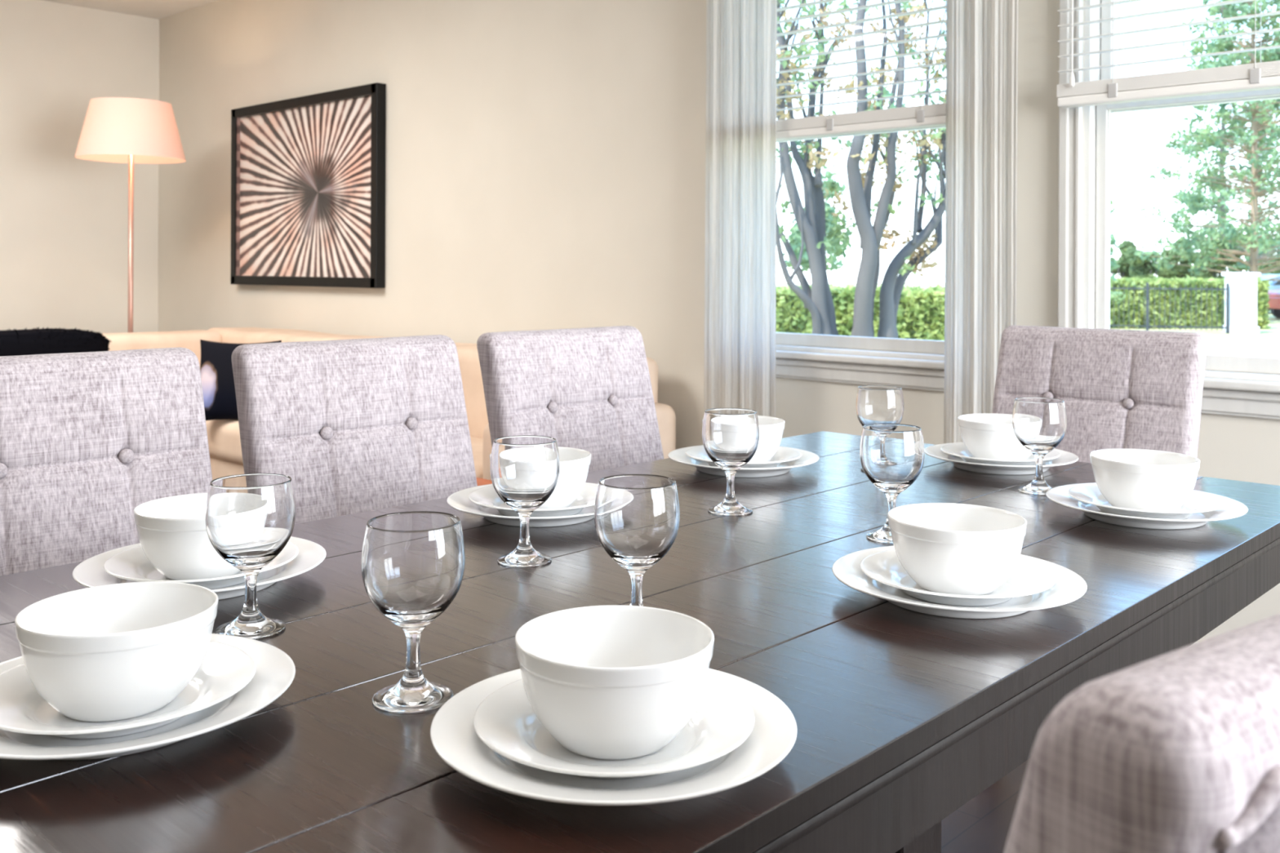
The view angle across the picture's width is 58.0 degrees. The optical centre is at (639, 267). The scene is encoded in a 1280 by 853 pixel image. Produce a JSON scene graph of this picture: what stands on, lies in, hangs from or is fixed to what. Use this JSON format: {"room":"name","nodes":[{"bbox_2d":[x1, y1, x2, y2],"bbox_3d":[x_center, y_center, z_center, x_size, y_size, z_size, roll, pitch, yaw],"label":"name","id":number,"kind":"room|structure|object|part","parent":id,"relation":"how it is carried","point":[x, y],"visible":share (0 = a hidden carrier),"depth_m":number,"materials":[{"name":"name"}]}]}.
{"room":"dining room","nodes":[
{"label":"dining room","id":0,"kind":"room"},
{"bbox_2d":[0,0,159,333],"bbox_3d":[-5.499,-0.278,5.289,0.160,2.750,6.600,0,0,43],"label":"wall","id":1,"kind":"structure","parent":0,"point":[64,217],"depth_m":7.23,"materials":[{"name":"paint"}]},
{"bbox_2d":[42,0,217,19],"bbox_3d":[-1.822,-1.687,1.850,10.220,0.100,6.920,0,0,43],"label":"ceiling","id":2,"kind":"structure","parent":0,"point":[155,9],"depth_m":7.24,"materials":[{"name":"white paint"}]},
{"bbox_2d":[158,0,1279,642],"bbox_3d":[0.483,-0.252,4.317,10.220,2.750,0.160,0,0,43],"label":"wall","id":3,"kind":"structure","parent":0,"point":[545,159],"depth_m":5.13,"materials":[{"name":"paint"}]},
{"bbox_2d":[230,82,386,288],"bbox_3d":[-1.860,-0.418,6.363,1.507,1.038,0.056,0,0,43],"label":"framed picture","id":4,"kind":"object","parent":3,"relation":"attached to","point":[308,172],"visible":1,"depth_m":6.29,"materials":[{"name":"black"}]},
{"bbox_2d":[703,0,777,417],"bbox_3d":[0.355,-0.095,4.149,0.330,2.405,0.021,0,0,43],"label":"curtain","id":5,"kind":"object","parent":3,"relation":"hanging from","point":[740,267],"visible":0.71,"depth_m":4.16,"materials":[{"name":"white fabric"}]},
{"bbox_2d":[775,125,946,391],"bbox_3d":[0.730,-0.426,4.017,1.130,1.648,0.162,0,0,43],"label":"window","id":6,"kind":"structure","parent":3,"relation":"in","point":[906,363],"depth_m":3.94,"materials":[{"name":"white paint"}]},
{"bbox_3d":[0.704,0.303,3.993,1.130,0.042,0.097,0,0,43],"label":"sill","id":7,"kind":"part","parent":6,"relation":"part of","materials":[{"name":"white paint"}]},
{"bbox_3d":[0.749,-0.112,4.039,0.944,0.791,0.030,0,0,43],"label":"sash","id":8,"kind":"part","parent":6,"relation":"part of","materials":[{"name":"white paint"}]},
{"bbox_3d":[0.775,-0.813,4.064,0.944,0.692,0.030,0,0,43],"label":"sash","id":9,"kind":"part","parent":6,"relation":"part of","materials":[{"name":"white paint"}]},
{"bbox_2d":[776,0,946,140],"bbox_3d":[0.660,-0.864,3.941,0.990,0.820,0.071,0,0,43],"label":"window blind","id":10,"kind":"object","parent":3,"relation":"attached to","point":[928,115],"visible":0.58,"depth_m":3.85,"materials":[{"name":"white plastic"}]},
{"bbox_3d":[0.664,-0.849,3.945,0.002,0.730,0.051,0,0,43],"label":"ladder cord","id":11,"kind":"part","parent":10,"relation":"part of","materials":[{"name":"white fabric"}]},
{"bbox_3d":[0.662,-0.487,3.945,0.990,0.066,0.050,0,0,43],"label":"rail","id":12,"kind":"part","parent":10,"relation":"part of","materials":[{"name":"white plastic"}]},
{"bbox_3d":[0.914,-0.848,3.710,0.002,0.730,0.051,0,0,43],"label":"ladder cord","id":13,"kind":"part","parent":10,"relation":"part of","materials":[{"name":"white fabric"}]},
{"bbox_2d":[943,0,1017,443],"bbox_3d":[1.033,-0.091,3.513,0.244,2.405,0.022,0,0,43],"label":"curtain","id":14,"kind":"object","parent":3,"relation":"hanging from","point":[982,35],"visible":0.62,"depth_m":3.52,"materials":[{"name":"white fabric"}]},
{"bbox_2d":[1057,0,1279,419],"bbox_3d":[1.694,-0.422,3.114,1.130,1.648,0.162,0,0,43],"label":"window","id":15,"kind":"structure","parent":3,"relation":"in","point":[1246,386],"depth_m":3.43,"materials":[{"name":"white paint"}]},
{"bbox_3d":[1.662,-0.469,3.080,1.126,1.555,0.034,0,0,43],"label":"casing","id":16,"kind":"part","parent":15,"relation":"part of","materials":[{"name":"white paint"}]},
{"bbox_3d":[1.713,-0.435,3.134,0.983,1.474,0.106,0,0,43],"label":"frame","id":17,"kind":"part","parent":15,"relation":"part of","materials":[{"name":"white paint"}]},
{"bbox_2d":[1056,0,1279,108],"bbox_3d":[1.624,-0.879,3.038,1.064,0.820,0.071,0,0,43],"label":"window blind","id":18,"kind":"object","parent":15,"relation":"attached to","point":[1262,75],"visible":1,"depth_m":3.18,"materials":[{"name":"white plastic"}]},
{"bbox_3d":[1.253,-0.886,3.346,0.014,0.730,0.013,0,0,43],"label":"pull cord","id":19,"kind":"part","parent":18,"relation":"part of","materials":[{"name":"white fabric"}]},
{"bbox_3d":[1.358,-0.866,3.294,0.002,0.730,0.051,0,0,43],"label":"ladder cord","id":20,"kind":"part","parent":18,"relation":"part of","materials":[{"name":"white fabric"}]},
{"bbox_3d":[1.626,-0.502,3.042,1.064,0.066,0.050,0,0,43],"label":"rail","id":21,"kind":"part","parent":18,"relation":"part of","materials":[{"name":"white plastic"}]},
{"bbox_3d":[1.628,-0.864,3.042,0.002,0.730,0.051,0,0,43],"label":"ladder cord","id":22,"kind":"part","parent":18,"relation":"part of","materials":[{"name":"white fabric"}]},
{"bbox_3d":[1.713,-0.107,3.136,0.944,0.791,0.030,0,0,43],"label":"sash","id":23,"kind":"part","parent":15,"relation":"part of","materials":[{"name":"white paint"}]},
{"bbox_3d":[1.739,-0.809,3.160,0.944,0.692,0.030,0,0,43],"label":"sash","id":24,"kind":"part","parent":15,"relation":"part of","materials":[{"name":"white paint"}]},
{"bbox_3d":[1.668,0.308,3.090,1.130,0.042,0.097,0,0,43],"label":"sill","id":25,"kind":"part","parent":15,"relation":"part of","materials":[{"name":"white paint"}]},
{"bbox_2d":[941,759,1029,852],"bbox_3d":[-1.834,1.163,1.850,10.220,0.100,6.920,0,0,43],"label":"floor","id":26,"kind":"structure","parent":0,"point":[983,824],"depth_m":2.35,"materials":[{"name":"brown wood"}]},
{"bbox_2d":[0,346,212,576],"bbox_3d":[-0.661,0.623,1.507,0.652,0.990,0.446,0,0,43],"label":"dining chair","id":27,"kind":"object","parent":26,"relation":"on","point":[87,439],"visible":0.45,"depth_m":1.69,"materials":[{"name":"grey fabric"}]},
{"bbox_2d":[74,97,186,333],"bbox_3d":[-2.797,0.102,6.347,0.560,2.015,0.560,0,0,43],"label":"floor lamp","id":28,"kind":"object","parent":26,"relation":"on","point":[122,130],"visible":0.75,"depth_m":6.17,"materials":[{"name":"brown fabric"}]},
{"bbox_3d":[-2.793,-0.751,6.347,0.560,0.310,0.560,0,0,43],"label":"lamp shade","id":29,"kind":"part","parent":28,"relation":"part of","materials":[{"name":"white fabric"}]},
{"bbox_2d":[231,334,477,524],"bbox_3d":[-0.308,0.625,1.884,0.652,0.990,0.446,0,0,43],"label":"dining chair","id":30,"kind":"object","parent":26,"relation":"on","point":[356,425],"visible":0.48,"depth_m":2.02,"materials":[{"name":"grey fabric"}]},
{"bbox_2d":[101,327,675,479],"bbox_3d":[-1.851,0.723,4.631,3.238,0.781,2.436,0,0,43],"label":"sectional sofa","id":31,"kind":"object","parent":26,"relation":"on","point":[223,435],"visible":0.15,"depth_m":5.17,"materials":[{"name":"beige fabric"}]},
{"bbox_2d":[0,326,111,356],"bbox_3d":[-2.899,0.394,5.326,0.200,0.240,0.884,0,0,43],"label":"cushion","id":32,"kind":"object","parent":31,"relation":"on","point":[33,341],"visible":0.54,"depth_m":5.38,"materials":[{"name":"black fabric"}]},
{"bbox_2d":[101,329,222,365],"bbox_3d":[-3.041,0.573,5.532,0.267,0.477,2.124,0,0,43],"label":"cushion","id":33,"kind":"object","parent":31,"relation":"on","point":[189,340],"depth_m":5.99,"materials":[{"name":"beige fabric"}]},
{"bbox_2d":[205,419,243,465],"bbox_3d":[-1.886,0.781,5.545,1.434,0.213,0.526,0,0,43],"label":"seat cushion","id":34,"kind":"object","parent":31,"relation":"on","point":[223,435],"depth_m":5.18,"materials":[{"name":"beige fabric"}]},
{"bbox_2d":[200,339,281,420],"bbox_3d":[-1.825,0.513,5.229,0.384,0.369,0.172,0,0,0],"label":"throw pillow","id":35,"kind":"object","parent":31,"relation":"on","point":[219,393],"visible":0.4,"depth_m":5.17,"materials":[{"name":"black fabric"}]},
{"bbox_2d":[207,327,386,343],"bbox_3d":[-1.732,0.575,5.957,1.576,0.483,0.338,0,0,43],"label":"cushion","id":36,"kind":"object","parent":31,"relation":"on","point":[224,335],"depth_m":5.99,"materials":[{"name":"beige fabric"}]},
{"bbox_2d":[470,436,483,478],"bbox_3d":[-0.868,0.786,4.591,1.345,0.213,0.526,0,0,43],"label":"seat cushion","id":37,"kind":"object","parent":31,"relation":"on","point":[477,442],"depth_m":4.25,"materials":[{"name":"beige fabric"}]},
{"bbox_2d":[454,342,657,438],"bbox_3d":[-0.587,0.581,4.884,1.556,0.481,0.338,0,0,43],"label":"cushion","id":38,"kind":"object","parent":31,"relation":"on","point":[468,354],"depth_m":4.75,"materials":[{"name":"beige fabric"}]},
{"bbox_3d":[-0.200,0.785,4.178,0.207,0.561,0.835,0,0,43],"label":"armrest","id":39,"kind":"part","parent":31,"relation":"part of","materials":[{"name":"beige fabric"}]},
{"bbox_2d":[475,477,492,485],"bbox_3d":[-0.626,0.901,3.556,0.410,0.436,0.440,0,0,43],"label":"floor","id":40,"kind":"structure","parent":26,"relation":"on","point":[480,482],"depth_m":3.68,"materials":[{"name":"brown wood"}]},
{"bbox_2d":[476,325,663,472],"bbox_3d":[0.050,0.627,2.266,0.652,0.990,0.446,0,0,43],"label":"dining chair","id":41,"kind":"object","parent":26,"relation":"on","point":[589,389],"visible":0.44,"depth_m":2.41,"materials":[{"name":"grey fabric"}]},
{"bbox_2d":[0,431,1279,852],"bbox_3d":[0.090,0.742,1.505,0.997,0.760,1.984,0,0,43],"label":"dining table","id":42,"kind":"object","parent":26,"relation":"on","point":[903,717],"visible":0.72,"depth_m":1.07,"materials":[{"name":"brown wood"}]},
{"bbox_2d":[0,633,295,759],"bbox_3d":[-0.416,0.347,0.925,0.270,0.025,0.270,0,0,0],"label":"dinner plate","id":43,"kind":"object","parent":42,"relation":"on","point":[275,673],"visible":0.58,"depth_m":0.87,"materials":[{"name":"white ceramic"}]},
{"bbox_2d":[0,640,256,738],"bbox_3d":[-0.416,0.341,0.925,0.208,0.024,0.208,0,0,-13],"label":"salad plate","id":44,"kind":"object","parent":43,"relation":"on","point":[224,670],"visible":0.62,"depth_m":0.91,"materials":[{"name":"white ceramic"}]},
{"bbox_2d":[14,581,217,721],"bbox_3d":[-0.416,0.309,0.925,0.148,0.077,0.148,0,0,-39],"label":"soup bowl","id":45,"kind":"object","parent":44,"relation":"on","point":[124,651],"visible":1,"depth_m":0.88,"materials":[{"name":"white ceramic"}]},
{"bbox_2d":[71,536,326,599],"bbox_3d":[-0.498,0.346,1.319,0.270,0.025,0.270,0,0,-3],"label":"dinner plate","id":46,"kind":"object","parent":42,"relation":"on","point":[90,573],"visible":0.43,"depth_m":1.30,"materials":[{"name":"white ceramic"}]},
{"bbox_2d":[103,542,298,589],"bbox_3d":[-0.498,0.341,1.319,0.208,0.024,0.208,0,0,-13],"label":"salad plate","id":47,"kind":"object","parent":46,"relation":"on","point":[132,564],"visible":0.39,"depth_m":1.29,"materials":[{"name":"white ceramic"}]},
{"bbox_2d":[133,493,240,580],"bbox_3d":[-0.498,0.309,1.319,0.148,0.077,0.148,0,0,-39],"label":"soup bowl","id":48,"kind":"object","parent":47,"relation":"on","point":[171,531],"visible":0.57,"depth_m":1.26,"materials":[{"name":"white ceramic"}]},
{"bbox_2d":[204,473,296,639],"bbox_3d":[-0.386,0.285,1.147,0.085,0.149,0.085,0,0,43],"label":"wine glass","id":49,"kind":"object","parent":42,"relation":"on","point":[250,518],"visible":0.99,"depth_m":1.12,"materials":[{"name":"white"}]},
{"bbox_2d":[360,511,465,712],"bbox_3d":[-0.190,0.286,0.967,0.085,0.149,0.085,0,0,43],"label":"wine glass","id":50,"kind":"object","parent":42,"relation":"on","point":[413,562],"visible":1,"depth_m":0.94,"materials":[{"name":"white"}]},
{"bbox_2d":[446,482,597,527],"bbox_3d":[-0.145,0.348,1.688,0.270,0.025,0.270,0,0,0],"label":"dinner plate","id":51,"kind":"object","parent":42,"relation":"on","point":[459,500],"visible":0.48,"depth_m":1.62,"materials":[{"name":"white ceramic"}]},
{"bbox_2d":[468,484,597,517],"bbox_3d":[-0.145,0.343,1.688,0.208,0.024,0.208,0,0,9],"label":"salad plate","id":52,"kind":"object","parent":51,"relation":"on","point":[486,496],"visible":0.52,"depth_m":1.67,"materials":[{"name":"white ceramic"}]},
{"bbox_2d":[489,446,591,508],"bbox_3d":[-0.145,0.311,1.688,0.148,0.077,0.148,0,0,22],"label":"soup bowl","id":53,"kind":"object","parent":52,"relation":"on","point":[575,463],"visible":0.37,"depth_m":1.65,"materials":[{"name":"white ceramic"}]},
{"bbox_2d":[489,435,559,567],"bbox_3d":[-0.142,0.286,1.422,0.085,0.149,0.085,0,0,43],"label":"wine glass","id":54,"kind":"object","parent":42,"relation":"on","point":[524,469],"visible":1,"depth_m":1.39,"materials":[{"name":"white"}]},
{"bbox_2d":[430,667,797,805],"bbox_3d":[-0.019,0.349,0.861,0.270,0.025,0.270,0,0,0],"label":"dinner plate","id":55,"kind":"object","parent":42,"relation":"on","point":[454,736],"visible":0.41,"depth_m":0.80,"materials":[{"name":"white ceramic"}]},
{"bbox_2d":[473,678,754,778],"bbox_3d":[-0.019,0.343,0.861,0.208,0.024,0.208,0,0,9],"label":"salad plate","id":56,"kind":"object","parent":55,"relation":"on","point":[505,721],"visible":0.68,"depth_m":0.84,"materials":[{"name":"white ceramic"}]},
{"bbox_2d":[515,604,714,759],"bbox_3d":[-0.019,0.311,0.861,0.148,0.077,0.148,0,0,-39],"label":"soup bowl","id":57,"kind":"object","parent":56,"relation":"on","point":[610,682],"visible":1,"depth_m":0.82,"materials":[{"name":"white ceramic"}]},
{"bbox_2d":[594,474,679,606],"bbox_3d":[-0.003,0.287,1.152,0.085,0.149,0.085,0,0,43],"label":"wine glass","id":58,"kind":"object","parent":42,"relation":"on","point":[637,517],"visible":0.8,"depth_m":1.12,"materials":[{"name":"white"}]},
{"bbox_2d":[702,408,759,515],"bbox_3d":[0.135,0.287,1.717,0.085,0.149,0.085,0,0,43],"label":"wine glass","id":59,"kind":"object","parent":42,"relation":"on","point":[730,436],"visible":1,"depth_m":1.69,"materials":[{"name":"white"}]},
{"bbox_2d":[667,444,819,477],"bbox_3d":[0.185,0.350,2.075,0.270,0.025,0.270,0,0,0],"label":"dinner plate","id":60,"kind":"object","parent":42,"relation":"on","point":[679,455],"visible":0.52,"depth_m":2.02,"materials":[{"name":"white ceramic"}]},
{"bbox_2d":[685,445,801,468],"bbox_3d":[0.185,0.344,2.075,0.208,0.024,0.208,0,0,9],"label":"salad plate","id":61,"kind":"object","parent":60,"relation":"on","point":[782,455],"visible":0.43,"depth_m":2.07,"materials":[{"name":"white ceramic"}]},
{"bbox_2d":[702,415,784,462],"bbox_3d":[0.185,0.312,2.075,0.148,0.077,0.148,0,0,-39],"label":"soup bowl","id":62,"kind":"object","parent":61,"relation":"on","point":[771,428],"visible":0.37,"depth_m":2.03,"materials":[{"name":"white ceramic"}]},
{"bbox_2d":[855,385,904,471],"bbox_3d":[0.429,0.289,2.069,0.085,0.149,0.085,0,0,43],"label":"wine glass","id":63,"kind":"object","parent":42,"relation":"on","point":[874,404],"visible":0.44,"depth_m":2.04,"materials":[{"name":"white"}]},
{"bbox_2d":[859,423,924,543],"bbox_3d":[0.338,0.288,1.550,0.085,0.149,0.085,0,0,43],"label":"wine glass","id":64,"kind":"object","parent":42,"relation":"on","point":[892,455],"visible":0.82,"depth_m":1.52,"materials":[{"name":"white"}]},
{"bbox_3d":[0.397,0.720,1.833,0.120,0.667,0.120,0,0,43],"label":"leg","id":65,"kind":"part","parent":42,"relation":"part of","materials":[{"name":"brown wood"}]},
{"bbox_2d":[831,546,1087,618],"bbox_3d":[0.349,0.350,1.275,0.270,0.025,0.270,0,0,-3],"label":"dinner plate","id":66,"kind":"object","parent":42,"relation":"on","point":[1068,587],"visible":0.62,"depth_m":1.23,"materials":[{"name":"white ceramic"}]},
{"bbox_2d":[860,549,1056,606],"bbox_3d":[0.349,0.345,1.275,0.208,0.024,0.208,0,0,9],"label":"salad plate","id":67,"kind":"object","parent":66,"relation":"on","point":[1028,577],"visible":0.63,"depth_m":1.26,"materials":[{"name":"white ceramic"}]},
{"bbox_2d":[887,502,1026,595],"bbox_3d":[0.349,0.313,1.275,0.148,0.077,0.148,0,0,-39],"label":"soup bowl","id":68,"kind":"object","parent":67,"relation":"on","point":[944,548],"visible":1,"depth_m":1.23,"materials":[{"name":"white ceramic"}]},
{"bbox_2d":[924,442,1078,475],"bbox_3d":[0.657,0.352,2.112,0.270,0.025,0.270,0,0,-3],"label":"dinner plate","id":69,"kind":"object","parent":42,"relation":"on","point":[935,451],"visible":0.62,"depth_m":2.05,"materials":[{"name":"white ceramic"}]},
{"bbox_2d":[941,442,1060,466],"bbox_3d":[0.657,0.346,2.112,0.208,0.024,0.208,0,0,9],"label":"salad plate","id":70,"kind":"object","parent":69,"relation":"on","point":[959,450],"visible":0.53,"depth_m":2.07,"materials":[{"name":"white ceramic"}]},
{"bbox_2d":[957,413,1031,460],"bbox_3d":[0.657,0.314,2.112,0.148,0.077,0.148,0,0,35],"label":"soup bowl","id":71,"kind":"object","parent":70,"relation":"on","point":[985,436],"visible":0.65,"depth_m":2.06,"materials":[{"name":"white ceramic"}]},
{"bbox_3d":[0.091,0.394,1.505,0.987,0.012,1.972,0,0,43],"label":"edge moulding","id":72,"kind":"part","parent":42,"relation":"part of","materials":[{"name":"brown wood"}]},
{"bbox_2d":[1011,397,1066,494],"bbox_3d":[0.650,0.290,1.883,0.085,0.149,0.085,0,0,43],"label":"wine glass","id":73,"kind":"object","parent":42,"relation":"on","point":[1039,424],"visible":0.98,"depth_m":1.85,"materials":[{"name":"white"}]},
{"bbox_2d":[1045,482,1248,529],"bbox_3d":[0.737,0.352,1.690,0.270,0.025,0.270,0,0,0],"label":"dinner plate","id":74,"kind":"object","parent":42,"relation":"on","point":[1231,508],"visible":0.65,"depth_m":1.64,"materials":[{"name":"white ceramic"}]},
{"bbox_2d":[1067,484,1223,519],"bbox_3d":[0.737,0.346,1.690,0.208,0.024,0.208,0,0,9],"label":"salad plate","id":75,"kind":"object","parent":74,"relation":"on","point":[1197,502],"visible":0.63,"depth_m":1.67,"materials":[{"name":"white ceramic"}]},
{"bbox_2d":[1089,448,1199,511],"bbox_3d":[0.737,0.315,1.690,0.148,0.077,0.148,0,0,35],"label":"soup bowl","id":76,"kind":"object","parent":75,"relation":"on","point":[1142,479],"visible":0.94,"depth_m":1.64,"materials":[{"name":"white ceramic"}]},
{"bbox_2d":[991,325,1207,463],"bbox_3d":[0.820,0.630,2.361,0.446,0.990,0.652,0,0,43],"label":"dining chair","id":77,"kind":"object","parent":26,"relation":"on","point":[1118,388],"visible":0.36,"depth_m":2.50,"materials":[{"name":"grey fabric"}]},
{"bbox_2d":[1004,613,1279,852],"bbox_3d":[0.161,0.629,0.736,0.445,0.985,0.658,0,0,-35],"label":"dining chair","id":78,"kind":"object","parent":26,"relation":"on","point":[1177,751],"visible":1,"depth_m":0.37,"materials":[{"name":"grey fabric"}]},
{"label":"outside","id":79,"kind":"structure","parent":0,"visible":0},
{"bbox_2d":[776,282,1279,357],"bbox_3d":[38.043,1.738,52.324,120.000,0.078,120.000,0,0,43],"label":"lawn","id":80,"kind":"structure","parent":79,"point":[1267,343],"depth_m":26.27,"materials":[{"name":"green plant"}]},
{"bbox_2d":[777,163,853,272],"bbox_3d":[3.931,-0.360,25.926,1.672,3.919,1.584,0,0,12],"label":"tree","id":81,"kind":"object","parent":80,"relation":"on","point":[796,244],"visible":0.35,"depth_m":25.70,"materials":[{"name":"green plant"}]},
{"bbox_2d":[775,282,944,340],"bbox_3d":[2.520,0.951,20.708,9.650,1.451,1.265,0,0,14],"label":"hedge","id":82,"kind":"object","parent":80,"relation":"on","point":[921,311],"visible":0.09,"depth_m":19.92,"materials":[{"name":"green plant"}]},
{"bbox_2d":[776,0,946,337],"bbox_3d":[1.501,-0.896,8.229,2.048,4.953,1.950,0,0,0],"label":"tree","id":83,"kind":"object","parent":80,"relation":"on","point":[811,222],"visible":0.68,"depth_m":7.96,"materials":[{"name":"grey plant"}]},
{"bbox_3d":[0.966,-0.943,8.097,0.521,2.455,0.356,0,0,14],"label":"stem","id":84,"kind":"part","parent":83,"relation":"part of","materials":[{"name":"grey plant"}]},
{"bbox_3d":[0.986,-0.182,7.976,0.661,3.519,0.483,0,0,0],"label":"stem","id":85,"kind":"part","parent":83,"relation":"part of","materials":[{"name":"grey plant"}]},
{"bbox_3d":[1.052,-1.595,8.261,0.461,3.273,0.492,0,0,0],"label":"stem","id":86,"kind":"part","parent":83,"relation":"part of","materials":[{"name":"grey plant"}]},
{"bbox_3d":[1.070,-0.827,8.020,0.630,4.812,0.547,0,0,0],"label":"stem","id":87,"kind":"part","parent":83,"relation":"part of","materials":[{"name":"grey plant"}]},
{"bbox_3d":[1.290,-1.921,8.158,0.452,2.720,0.414,0,0,20],"label":"stem","id":88,"kind":"part","parent":83,"relation":"part of","materials":[{"name":"grey plant"}]},
{"bbox_3d":[1.241,-0.633,8.234,0.517,4.423,0.400,0,0,0],"label":"stem","id":89,"kind":"part","parent":83,"relation":"part of","materials":[{"name":"grey plant"}]},
{"bbox_3d":[1.472,-0.850,7.847,0.285,4.857,0.314,0,0,-25],"label":"stem","id":90,"kind":"part","parent":83,"relation":"part of","materials":[{"name":"grey plant"}]},
{"bbox_3d":[1.741,-1.631,8.049,0.500,3.004,0.668,0,0,0],"label":"stem","id":91,"kind":"part","parent":83,"relation":"part of","materials":[{"name":"grey plant"}]},
{"bbox_3d":[1.798,-0.543,8.521,0.332,4.247,0.881,0,0,15],"label":"stem","id":92,"kind":"part","parent":83,"relation":"part of","materials":[{"name":"grey plant"}]},
{"bbox_3d":[1.652,-1.609,7.795,0.361,2.989,0.396,0,0,44],"label":"stem","id":93,"kind":"part","parent":83,"relation":"part of","materials":[{"name":"grey plant"}]},
{"bbox_3d":[1.939,-0.122,8.018,0.672,3.410,0.540,0,0,0],"label":"stem","id":94,"kind":"part","parent":83,"relation":"part of","materials":[{"name":"grey plant"}]},
{"bbox_3d":[1.982,0.025,8.265,0.748,3.115,0.202,0,0,-39],"label":"stem","id":95,"kind":"part","parent":83,"relation":"part of","materials":[{"name":"grey plant"}]},
{"bbox_3d":[2.122,-1.579,7.881,0.667,2.848,0.600,0,0,0],"label":"stem","id":96,"kind":"part","parent":83,"relation":"part of","materials":[{"name":"grey plant"}]},
{"bbox_3d":[2.007,-1.637,8.158,0.358,2.792,0.469,0,0,0],"label":"stem","id":97,"kind":"part","parent":83,"relation":"part of","materials":[{"name":"grey plant"}]},
{"bbox_2d":[1110,193,1125,303],"bbox_3d":[5.022,0.041,12.980,0.679,3.110,0.884,0,0,41],"label":"young tree","id":98,"kind":"object","parent":80,"relation":"on","point":[1115,295],"visible":0.03,"depth_m":12.93,"materials":[{"name":"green plant"}]},
{"bbox_2d":[1110,238,1137,278],"bbox_3d":[16.329,0.318,39.604,1.580,2.665,1.683,0,0,28],"label":"shrub","id":99,"kind":"object","parent":80,"relation":"on","point":[1126,246],"visible":0.35,"depth_m":39.42,"materials":[{"name":"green plant"}]},
{"bbox_3d":[16.388,0.806,39.596,0.453,1.688,0.451,0,0,43],"label":"stem","id":100,"kind":"part","parent":99,"relation":"part of","materials":[{"name":"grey plant"}]},
{"bbox_2d":[1124,248,1181,279],"bbox_3d":[16.731,0.490,37.977,1.728,2.325,1.752,0,0,43],"label":"shrub","id":101,"kind":"object","parent":80,"relation":"on","point":[1139,268],"visible":0.54,"depth_m":37.81,"materials":[{"name":"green plant"}]},
{"bbox_2d":[1110,282,1229,333],"bbox_3d":[12.040,1.000,29.845,5.694,1.250,0.062,0,0,20],"label":"fence","id":102,"kind":"object","parent":80,"relation":"on","point":[1147,288],"visible":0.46,"depth_m":29.29,"materials":[{"name":"black metal"}]},
{"bbox_3d":[12.954,1.004,29.515,0.060,1.250,0.060,0,0,20],"label":"post","id":103,"kind":"part","parent":102,"relation":"part of","materials":[{"name":"black metal"}]},
{"bbox_3d":[14.690,1.012,28.890,0.060,1.250,0.060,0,0,20],"label":"post","id":104,"kind":"part","parent":102,"relation":"part of","materials":[{"name":"black metal"}]},
{"bbox_2d":[1157,238,1208,279],"bbox_3d":[18.528,0.312,39.545,1.706,2.694,1.577,0,0,43],"label":"shrub","id":105,"kind":"object","parent":80,"relation":"on","point":[1182,270],"visible":0.22,"depth_m":39.04,"materials":[{"name":"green plant"}]},
{"bbox_2d":[1110,274,1271,328],"bbox_3d":[13.188,0.950,31.417,7.414,1.573,1.251,0,0,1],"label":"hedge","id":106,"kind":"object","parent":80,"relation":"on","point":[1263,299],"visible":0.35,"depth_m":30.95,"materials":[{"name":"green plant"}]},
{"bbox_2d":[1133,0,1279,281],"bbox_3d":[19.135,-4.324,35.485,6.458,11.964,5.566,0,0,-33],"label":"pine tree","id":107,"kind":"object","parent":80,"relation":"on","point":[1263,123],"visible":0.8,"depth_m":35.41,"materials":[{"name":"green plant"}]},
{"bbox_2d":[1136,0,1279,274],"bbox_3d":[21.454,-4.293,43.424,5.287,11.920,5.297,0,0,32],"label":"pine tree","id":108,"kind":"object","parent":80,"relation":"on","point":[1181,197],"visible":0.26,"depth_m":43.05,"materials":[{"name":"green plant"}]},
{"bbox_2d":[1189,240,1244,279],"bbox_3d":[18.845,0.329,37.968,1.678,2.664,1.671,0,0,43],"label":"shrub","id":109,"kind":"object","parent":80,"relation":"on","point":[1206,274],"visible":0.32,"depth_m":37.63,"materials":[{"name":"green plant"}]},
{"bbox_2d":[1221,272,1260,333],"bbox_3d":[15.040,0.878,28.933,0.660,1.520,0.660,0,0,0],"label":"gate pillar","id":110,"kind":"structure","parent":80,"relation":"on","point":[1242,286],"depth_m":28.66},
{"bbox_2d":[1226,231,1265,274],"bbox_3d":[28.030,-0.049,53.556,2.022,3.500,1.907,0,0,43],"label":"shrub","id":111,"kind":"object","parent":80,"relation":"on","point":[1246,269],"visible":0.09,"depth_m":53.19,"materials":[{"name":"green plant"}]},
{"bbox_2d":[1248,225,1279,274],"bbox_3d":[28.542,-0.144,51.775,2.274,3.695,1.365,0,0,-4],"label":"shrub","id":112,"kind":"object","parent":80,"relation":"on","point":[1277,272],"visible":0.27,"depth_m":51.53,"materials":[{"name":"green plant"}]},
{"bbox_2d":[1260,274,1279,312],"bbox_3d":[24.074,0.954,43.000,4.281,1.449,1.760,0,0,0],"label":"car","id":113,"kind":"object","parent":80,"relation":"on","point":[1273,284],"visible":0.07,"depth_m":42.21,"materials":[{"name":"blue paint"}]},
{"bbox_2d":[1266,288,1279,318],"bbox_3d":[22.342,0.947,37.000,4.281,1.449,1.760,0,0,0],"label":"car","id":114,"kind":"object","parent":80,"relation":"on","point":[1274,295],"visible":0.64,"depth_m":37.05,"materials":[{"name":"red paint"}]}
]}

